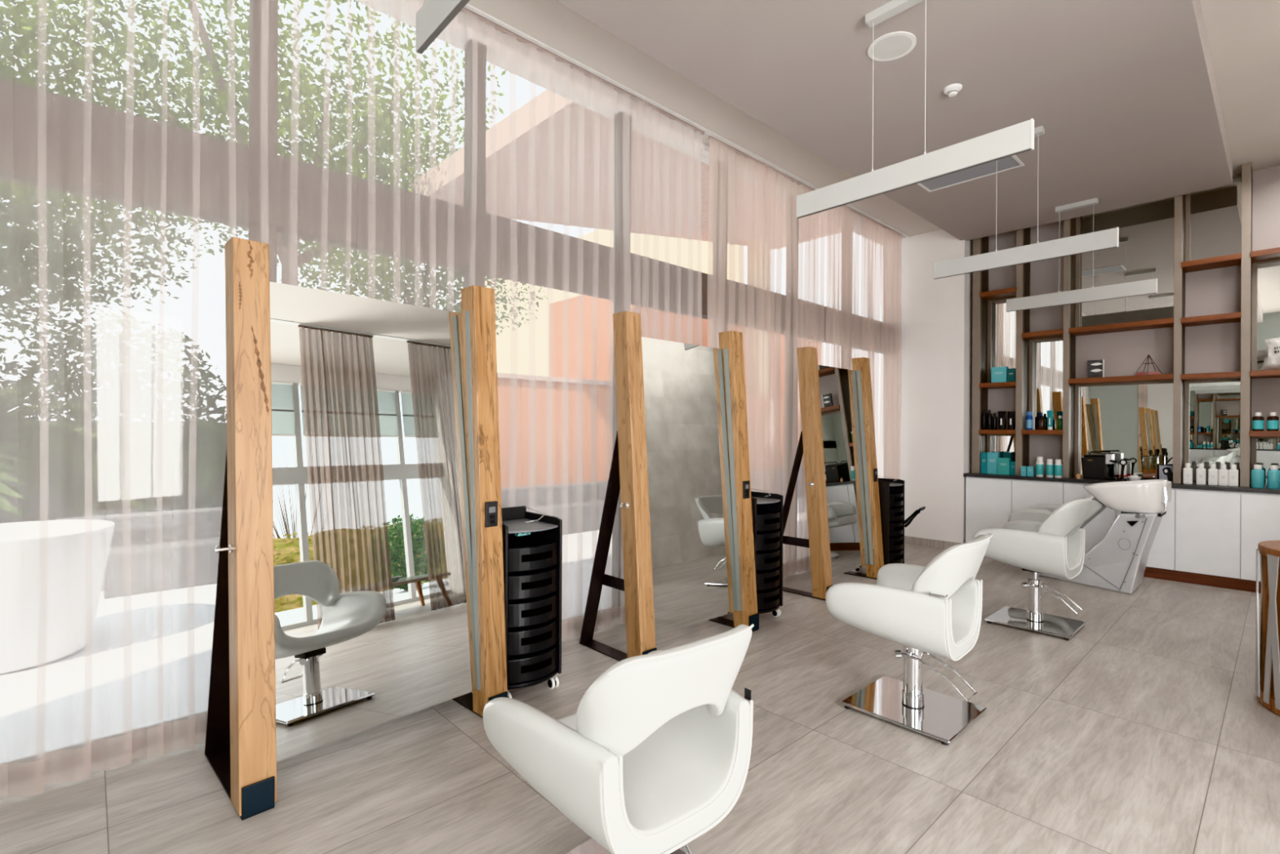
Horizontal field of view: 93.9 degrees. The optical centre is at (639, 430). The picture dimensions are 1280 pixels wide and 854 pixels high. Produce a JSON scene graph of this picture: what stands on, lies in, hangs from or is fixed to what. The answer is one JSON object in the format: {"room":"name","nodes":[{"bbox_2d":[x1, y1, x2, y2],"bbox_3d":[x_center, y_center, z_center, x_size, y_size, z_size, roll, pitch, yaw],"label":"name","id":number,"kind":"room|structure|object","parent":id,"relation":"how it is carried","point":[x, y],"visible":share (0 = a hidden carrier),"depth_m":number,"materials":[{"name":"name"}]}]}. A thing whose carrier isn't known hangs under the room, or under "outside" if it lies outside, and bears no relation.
{"room":"salon","nodes":[
{"label":"salon","id":0,"kind":"room"},
{"bbox_2d":[354,0,896,246],"bbox_3d":[-0.153,-2.451,4.570,9.157,0.100,0.160,0,0,-43],"label":"wall","id":1,"kind":"structure","parent":0,"point":[456,34],"depth_m":4.36,"materials":[{"name":"white paint"}]},
{"bbox_2d":[248,0,278,282],"bbox_3d":[-1.496,-0.532,3.312,1.138,3.750,0.080,0,0,-43],"label":"window","id":2,"kind":"structure","parent":1,"relation":"in","point":[263,14],"depth_m":2.93,"materials":[{"name":"grey metal"}]},
{"bbox_2d":[463,39,486,288],"bbox_3d":[-0.630,-0.528,4.112,1.220,3.750,0.080,0,0,-43],"label":"window mullion","id":3,"kind":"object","parent":1,"relation":"in","point":[475,53],"depth_m":3.70,"materials":[{"name":"grey metal"}]},
{"bbox_2d":[611,111,631,607],"bbox_3d":[0.245,-0.524,4.919,1.160,3.750,0.080,0,0,-43],"label":"window mullion","id":4,"kind":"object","parent":1,"relation":"in","point":[622,122],"depth_m":4.53,"materials":[{"name":"grey metal"}]},
{"bbox_2d":[712,160,727,348],"bbox_3d":[1.093,-0.519,5.703,1.150,3.750,0.080,0,0,-43],"label":"window mullion","id":5,"kind":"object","parent":1,"relation":"in","point":[720,167],"depth_m":5.31,"materials":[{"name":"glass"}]},
{"bbox_2d":[784,195,798,562],"bbox_3d":[1.927,-0.515,6.473,1.120,3.750,0.080,0,0,-43],"label":"window mullion","id":6,"kind":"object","parent":1,"relation":"in","point":[792,221],"depth_m":6.09,"materials":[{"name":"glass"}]},
{"bbox_2d":[840,221,852,369],"bbox_3d":[2.746,-0.511,7.229,1.110,3.750,0.080,0,0,-43],"label":"window mullion","id":7,"kind":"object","parent":1,"relation":"in","point":[846,227],"depth_m":6.85,"materials":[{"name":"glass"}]},
{"bbox_2d":[0,543,1279,853],"bbox_3d":[2.345,1.487,2.206,9.850,0.150,7.050,0,0,-43],"label":"floor","id":8,"kind":"structure","parent":0,"point":[1145,730],"depth_m":2.47,"materials":[{"name":"stone"}]},
{"bbox_2d":[204,236,507,820],"bbox_3d":[-1.270,0.335,2.732,0.624,2.118,1.181,0,0,44],"label":"mirror","id":9,"kind":"object","parent":8,"relation":"on","point":[360,583],"visible":0.88,"depth_m":2.55,"materials":[{"name":"clear mirror"}]},
{"bbox_2d":[269,281,477,761],"bbox_3d":[-1.150,0.330,2.653,0.201,1.858,0.885,0,0,44],"label":"mirror glass","id":10,"kind":"object","parent":9,"relation":"attached to","point":[373,402],"depth_m":2.61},
{"bbox_2d":[501,505,562,697],"bbox_3d":[-0.658,0.900,3.236,0.346,0.993,0.399,0,0,-43],"label":"trolley","id":11,"kind":"object","parent":8,"relation":"on","point":[532,562],"visible":0.76,"depth_m":3.10,"materials":[{"name":"black plastic"}]},
{"bbox_2d":[502,518,557,533],"bbox_3d":[-0.651,0.515,3.231,0.306,0.013,0.373,0,0,-43],"label":"tray","id":12,"kind":"object","parent":11,"relation":"on","point":[515,525],"depth_m":3.21,"materials":[{"name":"grey plastic"}]},
{"bbox_2d":[507,669,557,689],"bbox_3d":[-0.655,1.302,3.231,0.306,0.020,0.373,0,0,-43],"label":"casters","id":13,"kind":"object","parent":11,"relation":"on","point":[522,683],"depth_m":3.07,"materials":[{"name":"black plastic"}]},
{"bbox_2d":[483,623,754,853],"bbox_3d":[-0.024,0.970,1.774,0.679,0.859,0.637,0,0,-39],"label":"salon chair","id":14,"kind":"object","parent":8,"relation":"on","point":[655,753],"visible":1,"depth_m":1.58,"materials":[{"name":"white leather"}]},
{"bbox_2d":[579,311,759,661],"bbox_3d":[0.210,0.342,4.054,1.181,2.118,0.624,0,0,-43],"label":"mirror","id":15,"kind":"object","parent":8,"relation":"on","point":[680,468],"visible":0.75,"depth_m":3.91,"materials":[{"name":"grey mirror"}]},
{"bbox_2d":[641,337,737,636],"bbox_3d":[0.318,0.338,3.974,0.885,1.858,0.153,0,0,-43],"label":"mirror glass","id":16,"kind":"object","parent":15,"relation":"attached to","point":[689,392],"depth_m":3.99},
{"bbox_2d":[720,488,783,617],"bbox_3d":[0.843,0.908,4.506,0.346,0.993,0.399,0,0,-43],"label":"trolley","id":17,"kind":"object","parent":8,"relation":"on","point":[766,508],"visible":0.5,"depth_m":4.35,"materials":[{"name":"black plastic"}]},
{"bbox_2d":[751,496,780,504],"bbox_3d":[0.850,0.523,4.501,0.306,0.013,0.373,0,0,-43],"label":"tray","id":18,"kind":"object","parent":17,"relation":"on","point":[760,500],"depth_m":4.45,"materials":[{"name":"grey plastic"}]},
{"bbox_2d":[757,603,779,613],"bbox_3d":[0.846,1.309,4.501,0.306,0.020,0.373,0,0,-43],"label":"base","id":19,"kind":"object","parent":17,"relation":"on","point":[768,609],"depth_m":4.33,"materials":[{"name":"black plastic"}]},
{"bbox_2d":[782,346,884,600],"bbox_3d":[1.722,0.350,5.527,1.181,2.118,0.624,0,0,-44],"label":"mirror","id":20,"kind":"object","parent":8,"relation":"on","point":[837,444],"visible":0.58,"depth_m":5.40,"materials":[{"name":"brown wood"}]},
{"bbox_2d":[817,364,869,577],"bbox_3d":[1.830,0.345,5.453,0.885,1.858,0.147,0,0,-44],"label":"mirror glass","id":21,"kind":"object","parent":20,"relation":"attached to","point":[843,399],"depth_m":5.52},
{"bbox_2d":[854,475,925,572],"bbox_3d":[2.481,0.916,5.933,0.428,0.993,0.545,0,0,-43],"label":"trolley","id":22,"kind":"object","parent":8,"relation":"on","point":[891,491],"visible":0.44,"depth_m":5.78,"materials":[{"name":"black plastic"}]},
{"bbox_2d":[825,533,992,745],"bbox_3d":[1.381,0.955,3.003,0.637,0.904,0.679,0,0,44],"label":"salon chair","id":23,"kind":"object","parent":8,"relation":"on","point":[935,608],"visible":1,"depth_m":2.86,"materials":[{"name":"leather"}]},
{"bbox_2d":[965,476,1012,542],"bbox_3d":[4.122,0.931,6.965,0.400,0.780,0.475,0,0,-43],"label":"base cabinet","id":24,"kind":"object","parent":8,"relation":"on","point":[988,501],"visible":0.67,"depth_m":6.84,"materials":[{"name":"white paint"}]},
{"bbox_2d":[963,472,1279,493],"bbox_3d":[5.156,0.527,5.870,0.455,0.037,3.527,0,0,-43],"label":"countertop","id":25,"kind":"structure","parent":24,"relation":"on","point":[1073,479],"depth_m":6.07,"materials":[{"name":"stone"}]},
{"bbox_2d":[981,452,986,473],"bbox_3d":[4.068,0.381,7.053,0.061,0.245,0.062,0,0,-43],"label":"carton","id":26,"kind":"object","parent":25,"relation":"on","point":[984,455],"visible":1,"depth_m":7.03,"materials":[{"name":"teal cardboard"}]},
{"bbox_2d":[986,452,999,474],"bbox_3d":[4.130,0.379,6.986,0.071,0.250,0.109,0,0,-43],"label":"carton","id":27,"kind":"object","parent":25,"relation":"on","point":[992,457],"visible":0.91,"depth_m":6.96,"materials":[{"name":"teal cardboard"}]},
{"bbox_2d":[997,457,1010,475],"bbox_3d":[4.189,0.409,6.877,0.061,0.190,0.118,0,0,-43],"label":"carton","id":28,"kind":"object","parent":25,"relation":"on","point":[1003,464],"visible":1,"depth_m":6.85,"materials":[{"name":"teal cardboard"}]},
{"bbox_2d":[1035,456,1044,476],"bbox_3d":[4.379,0.396,6.547,0.071,0.218,0.072,0,0,-43],"label":"bottle","id":29,"kind":"object","parent":25,"relation":"on","point":[1039,463],"visible":1,"depth_m":6.52,"materials":[{"name":"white plastic"}]},
{"bbox_2d":[1045,458,1053,477],"bbox_3d":[4.442,0.408,6.479,0.065,0.195,0.066,0,0,-43],"label":"bottle","id":30,"kind":"object","parent":25,"relation":"on","point":[1049,466],"visible":1,"depth_m":6.46,"materials":[{"name":"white plastic"}]},
{"bbox_2d":[1053,459,1062,477],"bbox_3d":[4.494,0.408,6.422,0.069,0.195,0.070,0,0,-43],"label":"bottle","id":31,"kind":"object","parent":25,"relation":"on","point":[1058,465],"visible":1,"depth_m":6.40,"materials":[{"name":"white plastic"}]},
{"bbox_2d":[1083,450,1117,480],"bbox_3d":[4.794,0.358,6.207,0.230,0.297,0.286,0,0,-43],"label":"coffee machine","id":32,"kind":"object","parent":25,"relation":"on","point":[1095,466],"visible":0.99,"depth_m":6.17,"materials":[{"name":"black plastic"}]},
{"bbox_2d":[971,162,1279,487],"bbox_3d":[5.134,-0.958,6.002,0.304,2.933,3.220,0,0,-43],"label":"wall shelving","id":33,"kind":"object","parent":25,"relation":"on","point":[1203,413],"visible":0.87,"depth_m":6.13,"materials":[{"name":"brown wood"}]},
{"bbox_2d":[991,366,1008,382],"bbox_3d":[4.178,-0.646,6.939,0.081,0.183,0.157,0,0,-43],"label":"carton","id":34,"kind":"object","parent":33,"relation":"on","point":[998,374],"visible":0.78,"depth_m":6.91,"materials":[{"name":"teal cardboard"}]},
{"bbox_2d":[998,411,1006,429],"bbox_3d":[4.195,-0.117,6.919,0.072,0.215,0.073,0,0,1],"label":"tube","id":35,"kind":"object","parent":33,"relation":"on","point":[1002,415],"visible":0.97,"depth_m":6.90,"materials":[{"name":"black plastic"}]},
{"bbox_2d":[1007,411,1015,429],"bbox_3d":[4.260,-0.115,6.848,0.072,0.212,0.073,0,0,1],"label":"tube","id":36,"kind":"object","parent":33,"relation":"on","point":[1011,415],"visible":0.9,"depth_m":6.83,"materials":[{"name":"black plastic"}]},
{"bbox_2d":[1007,368,1015,382],"bbox_3d":[4.263,-0.631,6.846,0.081,0.155,0.080,0,0,-43],"label":"carton","id":37,"kind":"object","parent":33,"relation":"on","point":[1011,371],"visible":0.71,"depth_m":6.82,"materials":[{"name":"teal cardboard"}]},
{"bbox_2d":[1026,411,1032,429],"bbox_3d":[4.378,-0.111,6.720,0.063,0.205,0.063,0,0,-43],"label":"bottle","id":38,"kind":"object","parent":33,"relation":"on","point":[1028,414],"visible":0.92,"depth_m":6.70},
{"bbox_2d":[1037,415,1045,430],"bbox_3d":[4.458,-0.085,6.634,0.071,0.155,0.072,0,0,-43],"label":"bottle","id":39,"kind":"object","parent":33,"relation":"on","point":[1041,421],"visible":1,"depth_m":6.61,"materials":[{"name":"brown glass"}]},
{"bbox_2d":[1046,410,1053,430],"bbox_3d":[4.512,-0.115,6.575,0.052,0.215,0.052,0,0,2],"label":"tube","id":40,"kind":"object","parent":33,"relation":"on","point":[1050,413],"visible":1,"depth_m":6.56,"materials":[{"name":"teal plastic"}]},
{"bbox_2d":[1087,359,1104,377],"bbox_3d":[4.804,-0.647,6.298,0.138,0.192,0.025,0,0,44],"label":"book","id":41,"kind":"object","parent":33,"relation":"on","point":[1095,368],"visible":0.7,"depth_m":6.29,"materials":[{"name":"black paper"}]},
{"bbox_2d":[1133,354,1161,375],"bbox_3d":[5.106,-0.657,5.998,0.150,0.212,0.220,0,0,-43],"label":"pyramid","id":42,"kind":"object","parent":33,"relation":"on","point":[1155,372],"visible":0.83,"depth_m":5.98,"materials":[{"name":"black metal"}]},
{"bbox_2d":[1252,412,1263,431],"bbox_3d":[5.559,-0.080,5.375,0.072,0.165,0.073,0,0,-43],"label":"bottle","id":43,"kind":"object","parent":33,"relation":"on","point":[1257,420],"visible":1,"depth_m":5.36,"materials":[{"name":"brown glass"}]},
{"bbox_2d":[1260,337,1279,369],"bbox_3d":[5.737,-0.686,5.321,0.132,0.320,0.292,0,0,-43],"label":"bag","id":44,"kind":"object","parent":33,"relation":"on","point":[1272,357],"visible":0.98,"depth_m":5.34,"materials":[{"name":"paper"}]},
{"bbox_2d":[1266,412,1279,431],"bbox_3d":[5.621,-0.079,5.307,0.072,0.165,0.073,0,0,-43],"label":"bottle","id":45,"kind":"object","parent":33,"relation":"on","point":[1273,421],"visible":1,"depth_m":5.29,"materials":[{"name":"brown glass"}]},
{"bbox_2d":[1142,449,1157,479],"bbox_3d":[5.051,0.348,5.915,0.141,0.320,0.120,0,0,-43],"label":"dispenser","id":46,"kind":"object","parent":25,"relation":"on","point":[1148,474],"visible":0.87,"depth_m":5.90,"materials":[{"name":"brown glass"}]},
{"bbox_2d":[1159,465,1173,482],"bbox_3d":[5.171,0.426,5.864,0.009,0.165,0.116,0,0,-43],"label":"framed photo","id":47,"kind":"object","parent":25,"relation":"on","point":[1166,472],"visible":0.86,"depth_m":5.86,"materials":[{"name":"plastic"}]},
{"bbox_2d":[1182,462,1192,484],"bbox_3d":[5.213,0.409,5.687,0.045,0.200,0.066,0,0,-43],"label":"shampoo bottle","id":48,"kind":"object","parent":25,"relation":"on","point":[1188,470],"visible":1,"depth_m":5.67,"materials":[{"name":"white plastic"}]},
{"bbox_2d":[1195,463,1205,484],"bbox_3d":[5.276,0.409,5.619,0.045,0.200,0.066,0,0,-43],"label":"shampoo bottle","id":49,"kind":"object","parent":25,"relation":"on","point":[1200,471],"visible":1,"depth_m":5.61,"materials":[{"name":"white plastic"}]},
{"bbox_2d":[1208,463,1217,485],"bbox_3d":[5.332,0.410,5.559,0.045,0.200,0.066,0,0,-43],"label":"shampoo bottle","id":50,"kind":"object","parent":25,"relation":"on","point":[1213,471],"visible":1,"depth_m":5.54,"materials":[{"name":"white plastic"}]},
{"bbox_2d":[1217,463,1228,485],"bbox_3d":[5.378,0.410,5.509,0.045,0.200,0.066,0,0,-43],"label":"shampoo bottle","id":51,"kind":"object","parent":25,"relation":"on","point":[1223,473],"visible":1,"depth_m":5.49,"materials":[{"name":"white plastic"}]},
{"bbox_2d":[1228,464,1238,486],"bbox_3d":[5.422,0.410,5.461,0.045,0.200,0.066,0,0,-43],"label":"shampoo bottle","id":52,"kind":"object","parent":25,"relation":"on","point":[1233,472],"visible":1,"depth_m":5.45,"materials":[{"name":"white plastic"}]},
{"bbox_2d":[1250,464,1264,488],"bbox_3d":[5.535,0.408,5.354,0.083,0.205,0.084,0,0,-43],"label":"shampoo bottle","id":53,"kind":"object","parent":25,"relation":"on","point":[1257,474],"visible":1,"depth_m":5.33,"materials":[{"name":"teal plastic"}]},
{"bbox_2d":[1266,465,1279,488],"bbox_3d":[5.602,0.408,5.281,0.083,0.205,0.084,0,0,-43],"label":"shampoo bottle","id":54,"kind":"object","parent":25,"relation":"on","point":[1273,474],"visible":1,"depth_m":5.26,"materials":[{"name":"teal plastic"}]},
{"bbox_2d":[973,496,1093,639],"bbox_3d":[2.894,0.940,4.363,0.679,0.949,0.637,0,0,-41],"label":"salon chair","id":55,"kind":"object","parent":8,"relation":"on","point":[1055,546],"visible":0.96,"depth_m":4.21,"materials":[{"name":"leather"}]},
{"bbox_2d":[1011,479,1063,512],"bbox_3d":[4.446,0.932,6.614,0.400,0.780,0.480,0,0,-43],"label":"base cabinet","id":56,"kind":"object","parent":8,"relation":"on","point":[1026,494],"visible":0.41,"depth_m":6.49,"materials":[{"name":"white paint"}]},
{"bbox_2d":[1008,479,1171,594],"bbox_3d":[4.198,0.925,5.619,0.620,0.992,1.190,0,0,-43],"label":"station","id":57,"kind":"object","parent":8,"relation":"on","point":[1117,562],"visible":0.91,"depth_m":5.26,"materials":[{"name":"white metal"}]},
{"bbox_2d":[1083,479,1171,516],"bbox_3d":[4.395,0.583,5.408,0.566,0.308,0.592,0,0,-43],"label":"basin","id":58,"kind":"object","parent":57,"relation":"in","point":[1138,498],"depth_m":5.19,"materials":[{"name":"white ceramic"}]},
{"bbox_2d":[1063,482,1115,553],"bbox_3d":[4.758,0.934,6.276,0.400,0.780,0.440,0,0,-43],"label":"base cabinet","id":59,"kind":"object","parent":8,"relation":"on","point":[1096,529],"visible":0.19,"depth_m":6.13,"materials":[{"name":"white paint"}]},
{"bbox_2d":[1115,488,1175,570],"bbox_3d":[5.058,0.935,5.952,0.400,0.780,0.443,0,0,-43],"label":"base cabinet","id":60,"kind":"object","parent":8,"relation":"on","point":[1162,554],"visible":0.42,"depth_m":5.70,"materials":[{"name":"laminate"}]},
{"bbox_2d":[1174,488,1240,578],"bbox_3d":[5.357,0.937,5.628,0.400,0.780,0.438,0,0,-43],"label":"base cabinet","id":61,"kind":"object","parent":8,"relation":"on","point":[1208,522],"visible":0.96,"depth_m":5.48,"materials":[{"name":"laminate"}]},
{"bbox_2d":[1240,492,1279,581],"bbox_3d":[5.657,0.938,5.302,0.400,0.780,0.449,0,0,-43],"label":"base cabinet","id":62,"kind":"object","parent":8,"relation":"on","point":[1260,512],"visible":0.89,"depth_m":5.26,"materials":[{"name":"laminate"}]},
{"bbox_2d":[1255,540,1279,715],"bbox_3d":[3.502,1.008,2.923,0.683,0.820,0.684,0,0,-43],"label":"table","id":63,"kind":"object","parent":8,"relation":"on","point":[1268,640],"visible":1,"depth_m":3.04,"materials":[{"name":"brown wood"}]},
{"bbox_2d":[782,555,810,577],"bbox_3d":[1.483,1.312,5.804,0.468,0.147,0.098,0,0,-43],"label":"sheer curtain","id":64,"kind":"object","parent":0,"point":[797,566],"depth_m":5.86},
{"bbox_2d":[414,0,1279,239],"bbox_3d":[2.365,-2.513,2.206,9.850,0.150,7.050,0,0,-43],"label":"ceiling","id":65,"kind":"structure","parent":0,"point":[1243,36],"depth_m":4.20,"materials":[{"name":"paint"}]},
{"bbox_2d":[0,711,207,798],"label":"sheer curtain","id":66,"kind":"object","parent":65,"relation":"hanging from","point":[42,770],"depth_m":2.42,"materials":[{"name":"fabric"}]},
{"bbox_2d":[460,7,705,135],"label":"sheer curtain","id":67,"kind":"object","parent":65,"relation":"hanging from","point":[464,11],"depth_m":3.99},
{"bbox_2d":[708,135,814,191],"bbox_3d":[1.116,-2.387,5.448,1.598,0.037,0.098,0,0,-43],"label":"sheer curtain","id":68,"kind":"object","parent":65,"relation":"hanging from","point":[710,138],"depth_m":5.40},
{"bbox_2d":[840,204,902,236],"bbox_3d":[2.628,-2.379,6.844,1.458,0.037,0.098,0,0,-43],"label":"rail","id":69,"kind":"object","parent":65,"relation":"hanging from","point":[849,209],"depth_m":6.86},
{"bbox_2d":[555,0,1232,240],"bbox_3d":[1.218,-2.359,3.131,9.220,0.210,2.276,0,0,-43],"label":"ceiling","id":70,"kind":"structure","parent":0,"point":[1124,94],"depth_m":3.88,"materials":[{"name":"grey paint"}]},
{"bbox_2d":[415,0,470,54],"bbox_3d":[-0.336,-1.769,1.583,0.060,0.985,1.216,0,0,-43],"label":"pendant light","id":71,"kind":"object","parent":70,"relation":"hanging from","point":[433,16],"visible":1,"depth_m":1.93,"materials":[{"name":"white paint"}]},
{"bbox_2d":[867,31,916,61],"bbox_3d":[1.476,-2.249,3.506,0.264,0.006,0.264,0,0,-43],"label":"ceiling speaker","id":72,"kind":"object","parent":70,"relation":"attached to","point":[892,46],"visible":0.98,"depth_m":3.49,"materials":[{"name":"white plastic"}]},
{"bbox_2d":[871,35,911,59],"bbox_3d":[1.476,-2.248,3.506,0.219,0.004,0.219,0,0,-20],"label":"grille","id":73,"kind":"object","parent":72,"relation":"attached to","point":[887,46],"depth_m":3.50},
{"bbox_2d":[796,0,1034,218],"bbox_3d":[1.357,-1.761,3.133,0.060,0.985,1.216,0,0,-43],"label":"pendant light","id":74,"kind":"object","parent":70,"relation":"hanging from","point":[1019,138],"visible":1,"depth_m":3.07,"materials":[{"name":"white paint"}]},
{"bbox_2d":[796,148,1031,218],"bbox_3d":[1.353,-1.270,3.135,0.017,0.003,1.202,0,0,-43],"label":"diffuser","id":75,"kind":"object","parent":74,"relation":"attached to","point":[1002,155],"depth_m":3.06,"materials":[{"name":"plastic"}]},
{"bbox_2d":[943,83,962,97],"bbox_3d":[2.057,-2.226,3.931,0.112,0.048,0.112,0,0,-43],"label":"smoke detector","id":76,"kind":"object","parent":70,"relation":"attached to","point":[953,90],"visible":1,"depth_m":3.91,"materials":[{"name":"white plastic"}]},
{"bbox_2d":[916,155,1024,192],"bbox_3d":[2.844,-2.242,5.202,0.380,0.008,0.780,0,0,-43],"label":"ceiling vent","id":77,"kind":"object","parent":70,"relation":"in","point":[1011,162],"visible":0.54,"depth_m":5.21,"materials":[{"name":"white metal"}]},
{"bbox_2d":[933,125,1119,279],"bbox_3d":[2.867,-1.753,4.540,0.060,0.985,1.216,0,0,-43],"label":"pendant light","id":78,"kind":"object","parent":70,"relation":"hanging from","point":[1107,238],"visible":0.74,"depth_m":4.44,"materials":[{"name":"white paint"}]},
{"bbox_2d":[933,246,1116,279],"bbox_3d":[2.862,-1.262,4.543,0.017,0.003,1.202,0,0,-43],"label":"diffuser","id":79,"kind":"object","parent":78,"relation":"attached to","point":[1095,248],"depth_m":4.50,"materials":[{"name":"plastic"}]},
{"bbox_2d":[1054,197,1097,231],"bbox_3d":[4.299,-2.079,5.885,0.060,0.318,0.343,0,0,-43],"label":"pendant light","id":80,"kind":"object","parent":70,"relation":"hanging from","point":[1093,202],"depth_m":5.86,"materials":[{"name":"white paint"}]},
{"bbox_2d":[1006,257,1157,311],"bbox_3d":[4.301,-1.486,5.879,0.060,0.479,1.206,0,0,-43],"label":"pendant light","id":81,"kind":"object","parent":70,"relation":"hanging from","point":[1110,291],"depth_m":5.83,"materials":[{"name":"white paint"}]},
{"bbox_2d":[1008,293,1155,311],"bbox_3d":[4.293,-1.255,5.887,0.017,0.003,1.202,0,0,-43],"label":"diffuser","id":82,"kind":"object","parent":81,"relation":"attached to","point":[1126,295],"depth_m":5.88,"materials":[{"name":"plastic"}]},
{"bbox_2d":[882,229,972,542],"bbox_3d":[3.639,-0.507,7.528,0.443,3.850,0.973,0,0,-43],"label":"wall","id":83,"kind":"structure","parent":0,"point":[927,380],"depth_m":7.31,"materials":[{"name":"white paint"}]},
{"bbox_2d":[0,556,806,764],"bbox_3d":[-0.159,1.374,4.555,9.157,0.050,0.100,0,0,-43],"label":"trim","id":84,"kind":"structure","parent":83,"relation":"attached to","point":[30,758],"depth_m":2.60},
{"bbox_2d":[594,603,626,631],"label":"sheer curtain","id":85,"kind":"object","parent":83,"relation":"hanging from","point":[609,617],"depth_m":4.21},
{"bbox_2d":[464,3,911,237],"bbox_3d":[0.013,-2.445,4.390,9.157,0.010,0.040,0,0,-43],"label":"trim","id":86,"kind":"structure","parent":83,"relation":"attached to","point":[468,6],"depth_m":4.46,"materials":[{"name":"white plastic"}]},
{"bbox_2d":[904,535,963,549],"bbox_3d":[3.539,1.370,7.291,0.012,0.095,0.748,0,0,-43],"label":"baseboard","id":87,"kind":"structure","parent":83,"relation":"attached to","point":[908,540],"depth_m":7.29,"materials":[{"name":"wood"}]},
{"bbox_2d":[964,542,1261,592],"bbox_3d":[5.013,1.375,5.742,0.028,0.100,3.527,0,0,-43],"label":"trim","id":88,"kind":"structure","parent":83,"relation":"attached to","point":[1152,572],"depth_m":5.52,"materials":[{"name":"red wood"}]},
{"label":"outside","id":89,"kind":"structure","parent":0,"visible":0},
{"bbox_2d":[0,468,882,763],"bbox_3d":[-6.413,1.453,12.834,36.000,0.150,20.450,0,0,-43],"label":"terrace","id":90,"kind":"object","parent":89,"point":[146,661],"depth_m":3.46,"materials":[{"name":"concrete"}]},
{"bbox_2d":[0,519,114,673],"bbox_3d":[-3.850,0.998,3.663,0.940,0.765,0.940,0,0,-43],"label":"planter","id":91,"kind":"object","parent":90,"relation":"on","point":[52,571],"visible":1,"depth_m":3.53,"materials":[{"name":"ceramic"}]},
{"bbox_2d":[0,338,12,388],"bbox_3d":[-8.722,-0.363,6.628,2.466,3.491,1.894,0,0,-40],"label":"shrub","id":92,"kind":"object","parent":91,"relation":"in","point":[6,364],"visible":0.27,"depth_m":7.48,"materials":[{"name":"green plant"}]},
{"bbox_2d":[0,373,159,516],"bbox_3d":[-6.405,0.399,5.994,2.461,1.983,2.803,0,0,-43],"label":"palm","id":93,"kind":"object","parent":90,"relation":"on","point":[9,425],"visible":1,"depth_m":6.04,"materials":[{"name":"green plant"}]},
{"bbox_2d":[0,420,226,523],"bbox_3d":[-11.221,0.599,6.179,15.900,1.510,0.300,0,0,-43],"label":"wall","id":94,"kind":"structure","parent":90,"relation":"on","point":[38,505],"depth_m":8.67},
{"bbox_2d":[0,311,226,514],"bbox_3d":[-6.941,-0.101,8.006,2.462,2.988,1.701,0,0,-43],"label":"shrub","id":95,"kind":"object","parent":90,"relation":"on","point":[131,362],"visible":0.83,"depth_m":7.80,"materials":[{"name":"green plant"}]},
{"bbox_2d":[0,0,231,232],"bbox_3d":[-7.673,-3.637,4.850,6.955,10.047,7.279,0,0,-29],"label":"tree","id":96,"kind":"object","parent":90,"relation":"on","point":[25,25],"visible":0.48,"depth_m":6.98,"materials":[{"name":"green plant"}]},
{"bbox_2d":[0,107,248,351],"bbox_3d":[-10.759,-2.256,9.135,7.378,7.258,7.541,0,0,8],"label":"tree","id":97,"kind":"object","parent":90,"relation":"on","point":[19,238],"visible":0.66,"depth_m":9.22,"materials":[{"name":"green plant"}]},
{"bbox_2d":[128,415,226,506],"bbox_3d":[-4.926,0.612,7.417,2.229,1.573,1.876,0,0,30],"label":"palm","id":98,"kind":"object","parent":90,"relation":"on","point":[219,457],"visible":0.3,"depth_m":7.09,"materials":[{"name":"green plant"}]},
{"bbox_2d":[0,0,506,299],"bbox_3d":[-5.095,-3.464,8.431,5.602,9.729,6.923,0,0,38],"label":"tree","id":99,"kind":"object","parent":90,"relation":"on","point":[287,247],"visible":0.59,"depth_m":7.81,"materials":[{"name":"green plant"}]},
{"bbox_2d":[233,107,548,336],"bbox_3d":[-5.958,-2.769,14.636,6.738,8.327,6.354,0,0,-43],"label":"tree","id":100,"kind":"object","parent":90,"relation":"on","point":[424,290],"visible":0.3,"depth_m":14.59,"materials":[{"name":"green plant"}]},
{"bbox_2d":[56,466,806,591],"bbox_3d":[0.264,1.096,9.879,14.200,0.630,0.250,0,0,-43],"label":"wall","id":101,"kind":"structure","parent":90,"relation":"on","point":[168,526],"depth_m":5.70,"materials":[{"name":"paint"}]},
{"bbox_2d":[102,484,772,598],"bbox_3d":[-1.074,1.220,8.232,9.400,0.370,0.345,0,0,-43],"label":"wall","id":102,"kind":"structure","parent":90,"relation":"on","point":[131,570],"depth_m":5.26,"materials":[{"name":"paint"}]},
{"bbox_2d":[484,229,743,376],"bbox_3d":[-2.530,-3.608,26.639,0.400,10.010,17.400,0,0,-43],"label":"wall","id":103,"kind":"structure","parent":90,"relation":"on","point":[524,350],"depth_m":28.47,"materials":[{"name":"paint"}]},
{"bbox_2d":[497,294,821,487],"bbox_3d":[0.419,-0.848,13.960,11.450,4.500,4.650,0,0,-43],"label":"building","id":104,"kind":"structure","parent":90,"relation":"on","point":[556,428],"depth_m":10.02,"materials":[{"name":"concrete"}]},
{"bbox_2d":[409,89,841,396],"bbox_3d":[1.711,-1.692,9.875,9.100,6.200,5.000,0,0,-43],"label":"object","id":105,"kind":"structure","parent":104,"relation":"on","point":[551,160],"depth_m":8.83,"materials":[{"name":"concrete"}]},
{"bbox_3d":[-1.245,-0.531,-1.118,0.150,3.850,7.050,0,0,-43],"label":"wall","id":106,"kind":"structure","parent":0,"visible":0},
{"bbox_2d":[0,78,894,354],"bbox_3d":[-0.160,-1.181,4.570,9.157,0.360,0.140,0,0,-43],"label":"horizontal beam","id":107,"kind":"structure","parent":106,"relation":"attached to","point":[49,140],"depth_m":3.14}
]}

